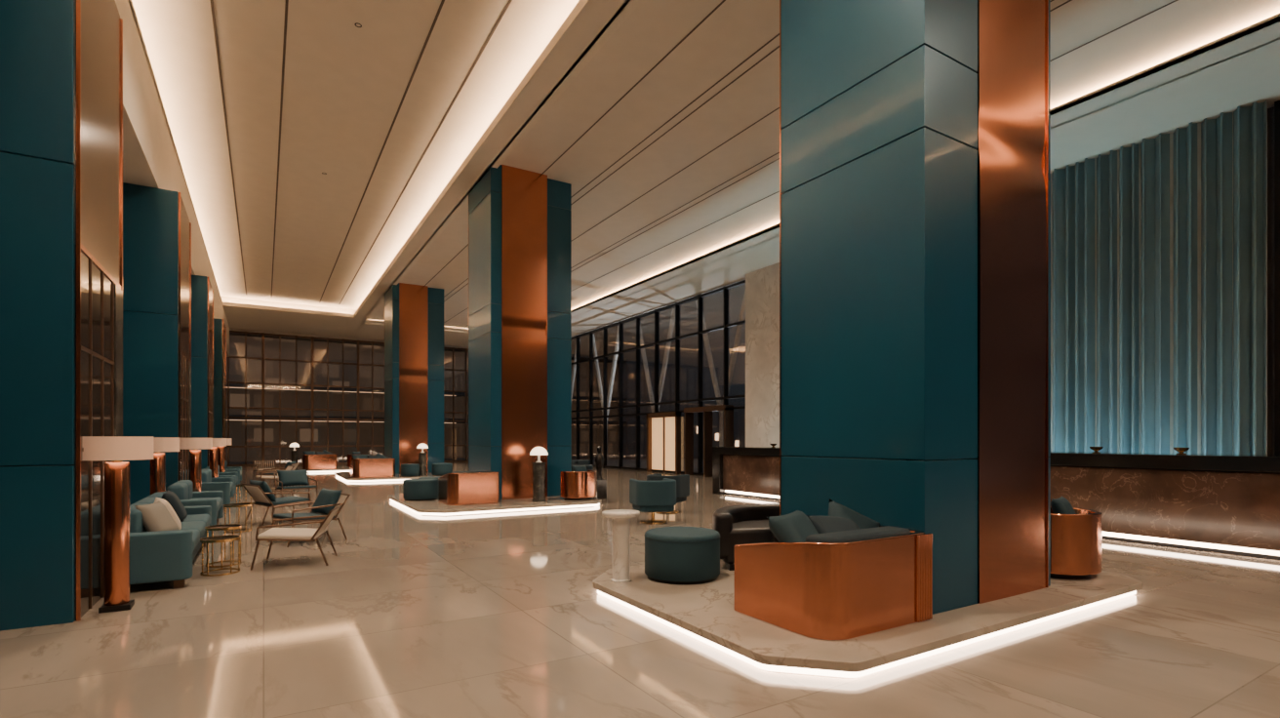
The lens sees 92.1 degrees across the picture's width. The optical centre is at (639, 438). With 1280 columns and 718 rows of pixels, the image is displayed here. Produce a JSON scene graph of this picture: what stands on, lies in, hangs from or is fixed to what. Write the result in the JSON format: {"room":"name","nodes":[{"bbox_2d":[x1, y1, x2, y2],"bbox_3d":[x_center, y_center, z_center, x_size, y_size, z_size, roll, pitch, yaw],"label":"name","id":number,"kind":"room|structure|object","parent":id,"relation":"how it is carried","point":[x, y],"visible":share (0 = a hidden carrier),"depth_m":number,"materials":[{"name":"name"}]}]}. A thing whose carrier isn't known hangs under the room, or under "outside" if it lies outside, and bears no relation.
{"room":"hotel lobby","nodes":[
{"label":"hotel lobby","id":0,"kind":"room"},
{"bbox_2d":[115,0,229,357],"bbox_3d":[-9.382,-4.950,12.433,0.060,1.500,45.000,0,0,-31],"label":"bulkhead","id":1,"kind":"object","parent":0,"point":[142,113],"visible":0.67,"depth_m":9.60,"materials":[{"name":"paint"}]},
{"bbox_2d":[128,0,218,290],"bbox_3d":[-9.548,-5.735,12.331,0.450,0.070,45.000,0,0,-31],"label":"soffit","id":2,"kind":"structure","parent":0,"point":[129,1],"depth_m":10.50,"materials":[{"name":"paint"}]},
{"bbox_2d":[122,117,227,357],"bbox_3d":[-11.473,-4.230,11.156,4.840,0.060,45.000,0,0,-31],"label":"ceiling","id":3,"kind":"structure","parent":0,"point":[135,172],"depth_m":9.43,"materials":[{"name":"paint"}]},
{"bbox_2d":[229,327,468,349],"bbox_3d":[-14.601,-5.725,35.724,16.900,0.350,0.200,0,0,-31],"label":"wall","id":4,"kind":"structure","parent":0,"point":[230,329],"depth_m":33.71,"materials":[{"name":"paint"}]},
{"bbox_2d":[131,0,579,310],"bbox_3d":[-6.320,-6.200,12.369,6.000,0.100,36.600,0,0,-31],"label":"ceiling","id":5,"kind":"structure","parent":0,"point":[345,84],"depth_m":11.69,"materials":[{"name":"beige paint"}]},
{"bbox_2d":[210,0,512,304],"bbox_3d":[-6.091,-6.151,12.215,3.606,0.018,35.200,0,0,-31],"label":"groove","id":6,"kind":"object","parent":5,"relation":"in","point":[212,1],"depth_m":11.64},
{"bbox_2d":[222,0,641,346],"bbox_3d":[-3.765,-5.775,15.861,13.100,0.150,45.000,0,0,-31],"label":"soffit","id":7,"kind":"structure","parent":0,"point":[591,17],"depth_m":12.80,"materials":[{"name":"paint"}]},
{"bbox_2d":[128,0,584,316],"bbox_3d":[-6.328,-5.780,12.382,5.160,0.160,35.730,0,0,-31],"label":"tray lip","id":8,"kind":"object","parent":7,"relation":"attached to","point":[580,2],"visible":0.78,"depth_m":11.98,"materials":[{"name":"paint"}]},
{"bbox_2d":[221,0,630,319],"bbox_3d":[-5.668,-5.975,11.302,6.040,0.550,39.200,0,0,-31],"label":"tray upstand","id":9,"kind":"object","parent":7,"relation":"attached to","point":[223,299],"visible":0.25,"depth_m":26.63,"materials":[{"name":"paint"}]},
{"bbox_2d":[0,461,1279,717],"bbox_3d":[-4.533,1.500,15.392,21.100,0.200,45.400,0,0,-31],"label":"floor","id":10,"kind":"structure","parent":0,"point":[500,615],"depth_m":4.16,"materials":[{"name":"stone"}]},
{"bbox_2d":[0,151,75,467],"bbox_3d":[-5.655,-1.400,4.907,2.020,5.600,1.690,0,0,-31],"label":"panel seam","id":11,"kind":"object","parent":10,"relation":"on","point":[0,151],"visible":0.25,"depth_m":4.61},
{"bbox_2d":[0,0,122,631],"bbox_3d":[-5.640,-1.400,4.917,2.095,5.600,1.730,0,0,-31],"label":"column","id":12,"kind":"structure","parent":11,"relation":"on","point":[61,60],"depth_m":4.65,"materials":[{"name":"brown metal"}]},
{"bbox_2d":[75,243,112,620],"bbox_3d":[-4.767,-0.050,5.449,0.020,2.900,1.630,0,0,-31],"label":"mirror","id":13,"kind":"object","parent":12,"relation":"attached to","point":[83,257],"depth_m":5.03,"materials":[{"name":"brown glass"}]},
{"bbox_2d":[80,259,114,608],"bbox_3d":[-4.759,-0.050,5.455,0.020,2.900,1.630,0,0,-31],"label":"side mullion","id":14,"kind":"object","parent":12,"relation":"attached to","point":[83,348],"visible":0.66,"depth_m":5.10,"materials":[{"name":"brown metal"}]},
{"bbox_2d":[114,283,122,461],"bbox_3d":[-5.083,-0.535,5.995,0.030,1.870,0.330,0,0,-31],"label":"strip","id":15,"kind":"object","parent":12,"relation":"attached to","point":[118,294],"visible":0.64,"depth_m":5.97,"materials":[{"name":"metal"}]},
{"bbox_2d":[81,436,153,613],"bbox_3d":[-4.307,0.690,5.080,0.470,1.420,0.470,0,0,-31],"label":"floor lamp","id":16,"kind":"object","parent":10,"relation":"on","point":[116,449],"visible":0.96,"depth_m":5.01,"materials":[{"name":"metal"}]},
{"bbox_2d":[150,437,179,494],"bbox_3d":[-6.401,0.690,8.183,0.470,1.420,0.470,0,0,-31],"label":"floor lamp","id":17,"kind":"object","parent":10,"relation":"on","point":[160,444],"visible":0.6,"depth_m":8.11,"materials":[{"name":"metal"}]},
{"bbox_2d":[129,490,211,588],"bbox_3d":[-5.201,1.009,6.813,0.620,0.781,2.750,0,0,-31],"label":"sofa","id":18,"kind":"object","parent":10,"relation":"on","point":[165,534],"visible":0.86,"depth_m":5.78,"materials":[{"name":"fabric"}]},
{"bbox_2d":[129,503,148,532],"bbox_3d":[-4.955,0.820,6.045,0.200,0.320,0.763,0,0,-31],"label":"cushion","id":19,"kind":"object","parent":18,"relation":"on","point":[138,511],"depth_m":5.80,"materials":[{"name":"teal fabric"}]},
{"bbox_2d":[132,497,159,504],"bbox_3d":[-5.363,0.820,6.714,0.200,0.320,0.763,0,0,-31],"label":"cushion","id":20,"kind":"object","parent":18,"relation":"on","point":[148,500],"depth_m":6.57,"materials":[{"name":"teal fabric"}]},
{"bbox_2d":[135,501,179,531],"bbox_3d":[-4.711,0.800,6.029,0.140,0.400,0.400,-28,5,-10],"label":"pillow","id":21,"kind":"object","parent":18,"relation":"on","point":[154,517],"depth_m":5.92,"materials":[{"name":"beige fabric"}]},
{"bbox_2d":[153,497,181,529],"bbox_3d":[-4.954,0.800,6.466,0.140,0.400,0.400,-32,20,-37],"label":"pillow","id":22,"kind":"object","parent":18,"relation":"on","point":[167,504],"depth_m":6.38,"materials":[{"name":"fabric"}]},
{"bbox_2d":[161,490,187,521],"bbox_3d":[-5.509,0.800,7.298,0.140,0.400,0.400,-29,14,-28],"label":"pillow","id":23,"kind":"object","parent":18,"relation":"on","point":[170,497],"depth_m":7.19,"materials":[{"name":"grey fabric"}]},
{"bbox_2d":[180,520,205,538],"bbox_3d":[-5.137,1.040,6.852,0.470,0.160,0.773,0,0,-31],"label":"seat cushion","id":24,"kind":"object","parent":18,"relation":"on","point":[200,526],"depth_m":6.88,"materials":[{"name":"teal fabric"}]},
{"bbox_2d":[191,528,199,552],"bbox_3d":[-4.729,1.040,6.183,0.470,0.160,0.773,0,0,-31],"label":"seat cushion","id":25,"kind":"object","parent":18,"relation":"on","point":[195,533],"depth_m":6.28,"materials":[{"name":"teal fabric"}]},
{"bbox_2d":[182,514,210,526],"bbox_3d":[-5.545,1.040,7.521,0.470,0.160,0.773,0,0,-31],"label":"seat cushion","id":26,"kind":"object","parent":18,"relation":"on","point":[206,518],"depth_m":7.54,"materials":[{"name":"teal fabric"}]},
{"bbox_2d":[166,480,223,525],"bbox_3d":[-6.829,1.030,9.480,0.620,0.740,1.800,0,0,-31],"label":"sofa","id":27,"kind":"object","parent":10,"relation":"on","point":[182,489],"visible":0.44,"depth_m":9.10,"materials":[{"name":"fabric"}]},
{"bbox_2d":[166,482,188,499],"bbox_3d":[-6.809,0.820,9.082,0.200,0.320,0.680,0,0,-31],"label":"cushion","id":28,"kind":"object","parent":27,"relation":"on","point":[180,490],"depth_m":8.85,"materials":[{"name":"teal fabric"}]},
{"bbox_2d":[176,480,192,499],"bbox_3d":[-7.174,0.820,9.680,0.200,0.320,0.680,0,0,-31],"label":"cushion","id":29,"kind":"object","parent":27,"relation":"on","point":[188,482],"depth_m":9.61,"materials":[{"name":"teal fabric"}]},
{"bbox_2d":[190,497,222,508],"bbox_3d":[-6.948,1.040,9.818,0.470,0.160,0.690,0,0,-31],"label":"seat cushion","id":30,"kind":"object","parent":27,"relation":"on","point":[220,500],"depth_m":9.96,"materials":[{"name":"teal fabric"}]},
{"bbox_2d":[179,438,212,491],"bbox_3d":[-7.495,0.690,10.398,0.470,1.420,0.470,0,0,-31],"label":"floor lamp","id":31,"kind":"object","parent":10,"relation":"on","point":[195,456],"visible":0.81,"depth_m":10.32,"materials":[{"name":"metal"}]},
{"bbox_2d":[201,469,234,508],"bbox_3d":[-9.044,1.030,13.108,0.620,0.740,2.000,0,0,-31],"label":"sofa","id":32,"kind":"object","parent":10,"relation":"on","point":[224,484],"visible":0.56,"depth_m":12.40,"materials":[{"name":"fabric"}]},
{"bbox_2d":[209,438,226,478],"bbox_3d":[-9.824,0.690,14.213,0.470,1.420,0.470,0,0,-31],"label":"floor lamp","id":33,"kind":"object","parent":10,"relation":"on","point":[217,442],"visible":0.45,"depth_m":14.15,"materials":[{"name":"metal"}]},
{"bbox_2d":[200,535,240,576],"bbox_3d":[-4.393,1.217,6.457,0.352,0.366,0.352,0,0,-31],"label":"side table","id":34,"kind":"object","parent":10,"relation":"on","point":[217,539],"visible":1,"depth_m":6.42,"materials":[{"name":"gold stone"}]},
{"bbox_2d":[205,465,238,493],"bbox_3d":[-10.450,1.030,15.412,0.620,0.740,2.000,0,0,-31],"label":"sofa","id":35,"kind":"object","parent":10,"relation":"on","point":[234,475],"visible":0.26,"depth_m":15.87,"materials":[{"name":"fabric"}]},
{"bbox_2d":[204,523,241,567],"bbox_3d":[-4.649,1.187,6.886,0.342,0.426,0.342,0,0,-31],"label":"side table","id":36,"kind":"object","parent":10,"relation":"on","point":[225,527],"visible":0.87,"depth_m":6.82,"materials":[{"name":"gold stone"}]},
{"bbox_2d":[217,438,231,472],"bbox_3d":[-11.309,0.690,16.646,0.470,1.420,0.470,0,0,-31],"label":"floor lamp","id":37,"kind":"object","parent":10,"relation":"on","point":[228,440],"visible":0.27,"depth_m":16.59,"materials":[{"name":"metal"}]},
{"bbox_2d":[224,460,241,484],"bbox_3d":[-12.378,1.030,18.570,0.620,0.740,2.000,0,0,-31],"label":"sofa","id":38,"kind":"object","parent":10,"relation":"on","point":[238,469],"visible":0.33,"depth_m":18.27,"materials":[{"name":"fabric"}]},
{"bbox_2d":[223,503,252,532],"bbox_3d":[-6.117,1.197,9.388,0.372,0.406,0.372,0,0,-31],"label":"side table","id":39,"kind":"object","parent":10,"relation":"on","point":[229,505],"visible":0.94,"depth_m":9.34,"materials":[{"name":"gold metal"}]},
{"bbox_2d":[241,480,314,525],"bbox_3d":[-6.064,1.039,10.341,0.684,0.731,0.864,0,0,39],"label":"lounge chair","id":40,"kind":"object","parent":10,"relation":"on","point":[260,492],"visible":0.98,"depth_m":10.11,"materials":[{"name":"brown metal"}]},
{"bbox_2d":[249,480,276,501],"bbox_3d":[-6.213,0.850,10.154,0.600,0.400,0.130,0,28,39],"label":"cushion","id":41,"kind":"object","parent":40,"relation":"on","point":[267,496],"depth_m":10.01,"materials":[{"name":"teal fabric"}]},
{"bbox_2d":[273,469,318,498],"bbox_3d":[-7.434,1.039,13.317,0.684,0.731,0.864,0,0,-41],"label":"lounge chair","id":42,"kind":"object","parent":10,"relation":"on","point":[293,478],"visible":0.94,"depth_m":13.38,"materials":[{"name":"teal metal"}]},
{"bbox_2d":[277,469,309,486],"bbox_3d":[-7.592,0.850,13.497,0.600,0.400,0.130,0,-28,-41],"label":"cushion","id":43,"kind":"object","parent":42,"relation":"on","point":[291,478],"depth_m":13.44,"materials":[{"name":"teal fabric"}]},
{"bbox_2d":[250,505,341,569],"bbox_3d":[-3.877,1.097,6.996,0.795,0.613,0.629,0,0,-17],"label":"lounge chair","id":44,"kind":"object","parent":10,"relation":"on","point":[273,534],"visible":1,"depth_m":6.79,"materials":[{"name":"fabric"}]},
{"bbox_2d":[267,487,350,547],"bbox_3d":[-4.551,1.057,8.484,0.650,0.694,0.821,0,0,39],"label":"lounge chair","id":45,"kind":"object","parent":10,"relation":"on","point":[326,500],"visible":0.91,"depth_m":8.51,"materials":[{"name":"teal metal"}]},
{"bbox_2d":[311,487,342,515],"bbox_3d":[-4.409,0.877,8.662,0.570,0.380,0.124,0,-28,39],"label":"cushion","id":46,"kind":"object","parent":45,"relation":"on","point":[330,498],"depth_m":8.56,"materials":[{"name":"teal fabric"}]},
{"bbox_2d":[280,466,350,473],"bbox_3d":[-13.686,1.340,27.028,3.600,0.120,2.600,0,0,-31],"label":"platform","id":47,"kind":"object","parent":10,"relation":"on","point":[340,468],"visible":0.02,"depth_m":26.00,"materials":[{"name":"stone"}]},
{"bbox_2d":[301,449,337,469],"bbox_3d":[-13.750,0.865,26.461,1.300,0.831,0.900,0,0,-31],"label":"sofa","id":48,"kind":"object","parent":47,"relation":"on","point":[325,460],"visible":0.98,"depth_m":26.12,"materials":[{"name":"metal"}]},
{"bbox_2d":[226,330,468,466],"bbox_3d":[-14.585,-2.075,35.477,16.790,6.950,0.160,0,0,-31],"label":"frame","id":49,"kind":"object","parent":10,"relation":"on","point":[262,358],"visible":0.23,"depth_m":33.45,"materials":[{"name":"brown metal"}]},
{"bbox_2d":[334,472,435,481],"bbox_3d":[-8.919,1.340,22.674,3.800,0.120,4.800,0,0,-31],"label":"platform","id":50,"kind":"object","parent":10,"relation":"on","point":[345,476],"visible":0.47,"depth_m":20.48,"materials":[{"name":"stone"}]},
{"bbox_2d":[350,452,395,478],"bbox_3d":[-9.060,0.865,20.889,1.300,0.831,0.900,0,0,-31],"label":"sofa","id":51,"kind":"object","parent":50,"relation":"on","point":[378,465],"visible":1,"depth_m":20.53,"materials":[{"name":"metal"}]},
{"bbox_2d":[400,463,419,477],"bbox_3d":[-7.896,1.064,21.189,0.608,0.432,0.608,0,0,-31],"label":"pouf","id":52,"kind":"object","parent":50,"relation":"on","point":[407,469],"visible":0.99,"depth_m":20.94,"materials":[{"name":"fabric"}]},
{"bbox_2d":[384,282,443,473],"bbox_3d":[-8.791,-2.260,24.028,1.910,7.080,1.821,0,0,-31],"label":"column","id":53,"kind":"structure","parent":50,"relation":"on","point":[414,314],"depth_m":23.27,"materials":[{"name":"orange metal"}]},
{"bbox_2d":[417,443,428,476],"bbox_3d":[-7.616,0.720,21.594,0.360,1.120,0.360,0,0,-31],"label":"light","id":54,"kind":"object","parent":50,"relation":"on","point":[421,456],"visible":0.98,"depth_m":21.48,"materials":[{"name":"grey stone"}]},
{"bbox_2d":[432,462,452,476],"bbox_3d":[-7.009,1.064,21.848,0.708,0.432,0.708,0,0,-31],"label":"pouf","id":55,"kind":"object","parent":50,"relation":"on","point":[442,468],"visible":0.82,"depth_m":21.54,"materials":[{"name":"fabric"}]},
{"bbox_2d":[388,493,601,516],"bbox_3d":[-3.302,1.340,13.566,3.700,0.120,4.000,0,0,-31],"label":"platform","id":56,"kind":"object","parent":10,"relation":"on","point":[434,507],"visible":0.7,"depth_m":11.98,"materials":[{"name":"stone"}]},
{"bbox_2d":[402,479,438,500],"bbox_3d":[-4.653,1.064,13.093,0.708,0.432,0.708,0,0,-31],"label":"pouf","id":57,"kind":"object","parent":56,"relation":"on","point":[413,489],"visible":1,"depth_m":12.80,"materials":[{"name":"fabric"}]},
{"bbox_2d":[439,470,499,505],"bbox_3d":[-3.457,0.960,12.476,1.000,0.640,0.900,0,0,-31],"label":"sofa","id":58,"kind":"object","parent":56,"relation":"on","point":[456,488],"visible":1,"depth_m":12.09,"materials":[{"name":"metal"}]},
{"bbox_2d":[468,164,571,499],"bbox_3d":[-2.735,-2.260,14.105,1.910,7.080,1.671,0,0,-31],"label":"column","id":59,"kind":"structure","parent":56,"relation":"on","point":[524,191],"depth_m":13.38,"materials":[{"name":"orange metal"}]},
{"bbox_2d":[468,174,547,497],"bbox_3d":[-3.016,-2.260,13.936,2.099,7.080,0.018,0,0,22],"label":"trim","id":60,"kind":"structure","parent":59,"relation":"attached to","point":[546,175],"depth_m":13.55,"materials":[{"name":"orange metal"}]},
{"bbox_2d":[499,164,546,499],"bbox_3d":[-2.911,-2.260,13.991,1.010,7.080,1.622,0,0,-31],"label":"trim","id":61,"kind":"structure","parent":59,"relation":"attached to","point":[501,165],"depth_m":13.04,"materials":[{"name":"metal"}]},
{"bbox_2d":[529,446,547,501],"bbox_3d":[-2.086,0.720,12.727,0.360,1.120,0.360,0,0,-31],"label":"light","id":62,"kind":"object","parent":56,"relation":"on","point":[539,467],"visible":1,"depth_m":12.62,"materials":[{"name":"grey stone"}]},
{"bbox_2d":[560,465,596,500],"bbox_3d":[-1.304,0.918,13.172,0.768,0.723,0.715,0,0,-31],"label":"barrel chair","id":63,"kind":"object","parent":56,"relation":"on","point":[580,484],"visible":1,"depth_m":12.88,"materials":[{"name":"metal"}]},
{"bbox_2d":[593,445,606,499],"bbox_3d":[-0.960,0.780,14.528,0.260,1.240,0.260,0,0,-31],"label":"bronze sculpture","id":64,"kind":"object","parent":10,"relation":"on","point":[601,484],"visible":0.91,"depth_m":14.45,"materials":[{"name":"black metal"}]},
{"bbox_2d":[629,478,676,523],"bbox_3d":[0.228,1.040,10.362,0.695,0.720,0.650,0,0,-16],"label":"armchair","id":65,"kind":"object","parent":10,"relation":"on","point":[653,497],"visible":0.99,"depth_m":10.08,"materials":[{"name":"teal fabric"}]},
{"bbox_2d":[571,280,745,475],"bbox_3d":[-1.783,-2.075,30.521,0.160,6.950,22.040,0,0,-31],"label":"frame","id":66,"kind":"object","parent":10,"relation":"on","point":[725,289],"visible":0.46,"depth_m":27.03,"materials":[{"name":"metal"}]},
{"bbox_2d":[646,411,680,474],"bbox_3d":[0.967,0.150,25.662,0.190,2.500,2.300,0,0,-31],"label":"door","id":67,"kind":"structure","parent":66,"relation":"attached to","point":[663,429],"depth_m":25.64,"materials":[{"name":"brown"}]},
{"bbox_2d":[683,404,733,477],"bbox_3d":[2.518,0.100,22.918,0.380,2.600,2.500,0,0,-31],"label":"door","id":68,"kind":"structure","parent":66,"relation":"attached to","point":[728,410],"depth_m":22.88,"materials":[{"name":"brown metal"}]},
{"bbox_2d":[646,473,689,513],"bbox_3d":[0.516,1.040,11.782,0.695,0.720,0.650,0,0,29],"label":"armchair","id":69,"kind":"object","parent":10,"relation":"on","point":[682,481],"visible":0.44,"depth_m":11.57,"materials":[{"name":"teal fabric"}]},
{"bbox_2d":[592,559,1142,678],"bbox_3d":[2.033,1.340,5.757,4.430,0.120,2.990,0,0,-31],"label":"platform","id":70,"kind":"object","parent":10,"relation":"on","point":[705,613],"visible":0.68,"depth_m":4.34,"materials":[{"name":"stone"}]},
{"bbox_2d":[601,509,639,582],"bbox_3d":[-0.171,0.968,5.578,0.340,0.625,0.340,0,0,-31],"label":"side table","id":71,"kind":"object","parent":70,"relation":"on","point":[620,517],"visible":1,"depth_m":5.51,"materials":[{"name":"stone"}]},
{"bbox_2d":[643,526,719,584],"bbox_3d":[0.394,1.064,5.747,0.708,0.432,0.708,0,0,-31],"label":"pouf","id":72,"kind":"object","parent":70,"relation":"on","point":[673,555],"visible":1,"depth_m":5.46,"materials":[{"name":"fabric"}]},
{"bbox_2d":[712,503,779,570],"bbox_3d":[1.315,1.000,6.521,1.521,0.560,0.739,0,0,-31],"label":"leather sofa","id":73,"kind":"object","parent":70,"relation":"on","point":[741,524],"visible":0.44,"depth_m":6.06,"materials":[{"name":"leather"}]},
{"bbox_2d":[734,498,932,639],"bbox_3d":[1.367,0.865,4.468,1.110,0.831,0.918,0,0,-31],"label":"sofa","id":74,"kind":"object","parent":70,"relation":"on","point":[844,574],"visible":1,"depth_m":4.14,"materials":[{"name":"metal"}]},
{"bbox_2d":[765,510,818,542],"bbox_3d":[1.131,0.700,4.334,0.500,0.440,0.170,0,-40,-51],"label":"pillow","id":75,"kind":"object","parent":74,"relation":"on","point":[793,527],"depth_m":4.22,"materials":[{"name":"fabric"}]},
{"bbox_2d":[806,515,859,533],"bbox_3d":[1.449,0.710,4.423,0.420,0.140,0.420,6,38,-23],"label":"pillow","id":76,"kind":"object","parent":74,"relation":"on","point":[820,524],"depth_m":4.43,"materials":[{"name":"blue fabric"}]},
{"bbox_2d":[828,498,879,528],"bbox_3d":[1.563,0.700,4.562,0.440,0.420,0.150,26,-36,-2],"label":"pillow","id":77,"kind":"object","parent":74,"relation":"on","point":[837,511],"depth_m":4.57,"materials":[{"name":"fabric"}]},
{"bbox_2d":[805,525,910,541],"bbox_3d":[1.520,0.750,4.267,0.880,0.220,0.220,0,0,-31],"label":"cushion","id":78,"kind":"object","parent":74,"relation":"on","point":[852,534],"depth_m":4.19,"materials":[{"name":"blue fabric"}]},
{"bbox_2d":[781,0,1050,614],"bbox_3d":[2.440,-2.260,5.513,1.790,7.080,1.471,0,0,-31],"label":"column","id":79,"kind":"structure","parent":70,"relation":"on","point":[879,98],"depth_m":4.89,"materials":[{"name":"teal metal"}]},
{"bbox_2d":[779,0,1048,587],"bbox_3d":[2.402,-2.260,5.492,2.262,7.080,0.018,0,0,9],"label":"trim","id":80,"kind":"structure","parent":79,"relation":"attached to","point":[1047,24],"depth_m":5.31,"materials":[{"name":"orange metal"}]},
{"bbox_2d":[960,0,1045,603],"bbox_3d":[2.695,-2.260,5.662,1.020,7.080,1.422,0,0,-31],"label":"trim","id":81,"kind":"structure","parent":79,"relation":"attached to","point":[978,72],"depth_m":4.79,"materials":[{"name":"metal"}]},
{"bbox_2d":[1050,496,1101,579],"bbox_3d":[3.982,0.918,5.913,0.768,0.723,0.715,0,0,-31],"label":"barrel chair","id":82,"kind":"object","parent":70,"relation":"on","point":[1075,533],"visible":0.66,"depth_m":5.58,"materials":[{"name":"metal"}]},
{"bbox_2d":[1050,496,1076,514],"bbox_3d":[4.030,0.720,5.834,0.360,0.360,0.120,0,-25,-43],"label":"pillow","id":83,"kind":"object","parent":82,"relation":"on","point":[1061,505],"depth_m":5.76,"materials":[{"name":"fabric"}]},
{"bbox_2d":[712,446,1279,559],"bbox_3d":[5.271,0.800,11.067,0.970,1.200,11.600,0,0,-31],"label":"reception desk","id":84,"kind":"object","parent":10,"relation":"on","point":[1209,502],"visible":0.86,"depth_m":7.95,"materials":[{"name":"brown stone"}]},
{"bbox_2d":[1274,99,1279,455],"bbox_3d":[13.259,-2.100,5.897,0.140,7.000,10.250,0,0,-31],"label":"frame","id":85,"kind":"object","parent":10,"relation":"on","point":[1277,102],"visible":0.7,"depth_m":10.20,"materials":[{"name":"metal"}]},
{"bbox_3d":[-9.180,-1.400,10.682,2.020,5.600,1.760,0,0,-31],"label":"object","id":86,"kind":"object","parent":10,"relation":"on","visible":0},
{"bbox_2d":[122,182,191,505],"bbox_3d":[-9.165,-1.400,10.691,2.095,5.600,1.800,0,0,-31],"label":"column","id":87,"kind":"structure","parent":86,"relation":"on","point":[156,223],"depth_m":10.29,"materials":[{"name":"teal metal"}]},
{"bbox_2d":[180,355,188,479],"bbox_3d":[-8.283,-0.050,11.229,0.020,2.900,1.700,0,0,-31],"label":"side mullion","id":88,"kind":"object","parent":87,"relation":"attached to","point":[182,398],"visible":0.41,"depth_m":11.24,"materials":[{"name":"brown metal"}]},
{"bbox_2d":[180,353,189,479],"bbox_3d":[-8.292,-0.050,11.223,0.020,2.900,1.700,0,0,-31],"label":"mirror","id":89,"kind":"object","parent":87,"relation":"attached to","point":[184,355],"depth_m":11.05,"materials":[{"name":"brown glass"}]},
{"bbox_2d":[188,360,191,460],"bbox_3d":[-8.626,-0.535,11.799,0.030,1.870,0.330,0,0,-31],"label":"strip","id":90,"kind":"object","parent":87,"relation":"attached to","point":[189,363],"visible":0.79,"depth_m":11.73,"materials":[{"name":"metal"}]},
{"bbox_3d":[-12.514,-1.400,16.144,2.020,5.600,1.760,0,0,-31],"label":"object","id":91,"kind":"object","parent":10,"relation":"on","visible":0},
{"bbox_2d":[191,275,213,469],"bbox_3d":[-12.499,-1.400,16.154,2.095,5.600,1.800,0,0,-31],"label":"column","id":92,"kind":"structure","parent":91,"relation":"on","point":[202,293],"depth_m":15.86,"materials":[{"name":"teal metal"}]},
{"bbox_2d":[208,382,210,466],"bbox_3d":[-11.626,-0.050,16.686,0.020,2.900,1.700,0,0,-31],"label":"mirror","id":93,"kind":"object","parent":92,"relation":"attached to","point":[209,382],"depth_m":16.21,"materials":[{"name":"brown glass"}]},
{"bbox_3d":[-15.953,-1.400,21.778,2.020,5.600,1.760,0,0,-31],"label":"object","id":94,"kind":"object","parent":10,"relation":"on","visible":0},
{"bbox_2d":[213,318,226,460],"bbox_3d":[-15.938,-1.400,21.787,2.095,5.600,1.800,0,0,-31],"label":"column","id":95,"kind":"structure","parent":94,"relation":"on","point":[220,329],"depth_m":21.52,"materials":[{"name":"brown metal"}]},
{"bbox_2d":[745,262,779,446],"bbox_3d":[4.274,-2.100,20.300,0.550,7.000,1.800,0,0,-31],"label":"wall","id":96,"kind":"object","parent":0,"point":[762,286],"visible":0.43,"depth_m":20.16,"materials":[{"name":"stone"}]},
{"bbox_2d":[364,12,1279,336],"bbox_3d":[-0.052,-5.750,18.128,10.400,0.300,45.000,0,0,-31],"label":"soffit","id":97,"kind":"structure","parent":0,"point":[1241,67],"depth_m":10.68,"materials":[{"name":"paint"}]},
{"bbox_2d":[1049,100,1267,454],"bbox_3d":[7.506,-2.123,14.805,0.293,6.945,10.852,0,0,-31],"label":"curtain","id":98,"kind":"object","parent":97,"relation":"hanging from","point":[1159,244],"visible":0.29,"depth_m":11.30,"materials":[{"name":"fabric"}]},
{"bbox_2d":[367,0,1279,328],"bbox_3d":[0.309,-5.850,15.185,7.950,0.100,39.600,0,0,-31],"label":"panel ceiling","id":99,"kind":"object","parent":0,"point":[737,29],"visible":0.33,"depth_m":11.30,"materials":[{"name":"beige paint"}]},
{"bbox_2d":[424,0,1178,327],"bbox_3d":[0.050,-5.802,14.793,5.126,0.016,39.200,0,0,-31],"label":"groove","id":100,"kind":"object","parent":99,"relation":"in","point":[723,1],"depth_m":11.91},
{"bbox_2d":[1267,106,1274,454],"bbox_3d":[7.912,-2.100,15.081,0.180,7.000,10.900,0,0,-31],"label":"wall panel","id":101,"kind":"object","parent":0,"point":[1270,111],"visible":0.07,"depth_m":10.41,"materials":[{"name":"fabric"}]},
{"label":"outside","id":102,"kind":"structure","parent":0,"visible":0},
{"bbox_2d":[226,455,646,464],"bbox_3d":[-11.359,1.550,43.561,54.000,0.200,9.800,0,0,-31],"label":"ground","id":103,"kind":"structure","parent":102,"point":[609,457],"depth_m":42.62,"materials":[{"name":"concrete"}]},
{"bbox_2d":[226,324,617,461],"bbox_3d":[-16.082,-13.500,45.540,60.000,30.200,0.500,0,0,-31],"label":"window","id":104,"kind":"structure","parent":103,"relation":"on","point":[236,342],"depth_m":42.01,"materials":[{"name":"brown"}]},
{"bbox_2d":[226,332,626,425],"bbox_3d":[-17.268,-4.050,43.645,44.000,5.700,1.500,0,0,-31],"label":"balcony","id":105,"kind":"object","parent":104,"relation":"attached to","point":[581,357],"visible":0.02,"depth_m":41.47,"materials":[{"name":"metal"}]},
{"bbox_2d":[226,387,455,423],"bbox_3d":[-22.839,-2.170,39.336,22.000,2.040,0.050,0,0,-31],"label":"light","id":106,"kind":"object","parent":105,"relation":"attached to","point":[230,387],"depth_m":40.16,"materials":[{"name":"white"}]},
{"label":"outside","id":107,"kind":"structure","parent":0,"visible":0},
{"bbox_2d":[593,458,703,473],"bbox_3d":[15.217,1.550,27.565,25.300,0.200,45.200,0,0,-31],"label":"ground","id":108,"kind":"structure","parent":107,"point":[643,461],"depth_m":35.94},
{"bbox_2d":[571,288,745,465],"bbox_3d":[-1.513,-2.066,30.885,0.190,6.931,20.890,0,0,-31],"label":"brace","id":109,"kind":"object","parent":108,"relation":"on","point":[742,309],"visible":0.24,"depth_m":26.43,"materials":[{"name":"paint"}]},
{"bbox_2d":[617,283,745,459],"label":"window","id":110,"kind":"structure","parent":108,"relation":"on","point":[712,304],"depth_m":45.12,"materials":[{"name":"glass"}]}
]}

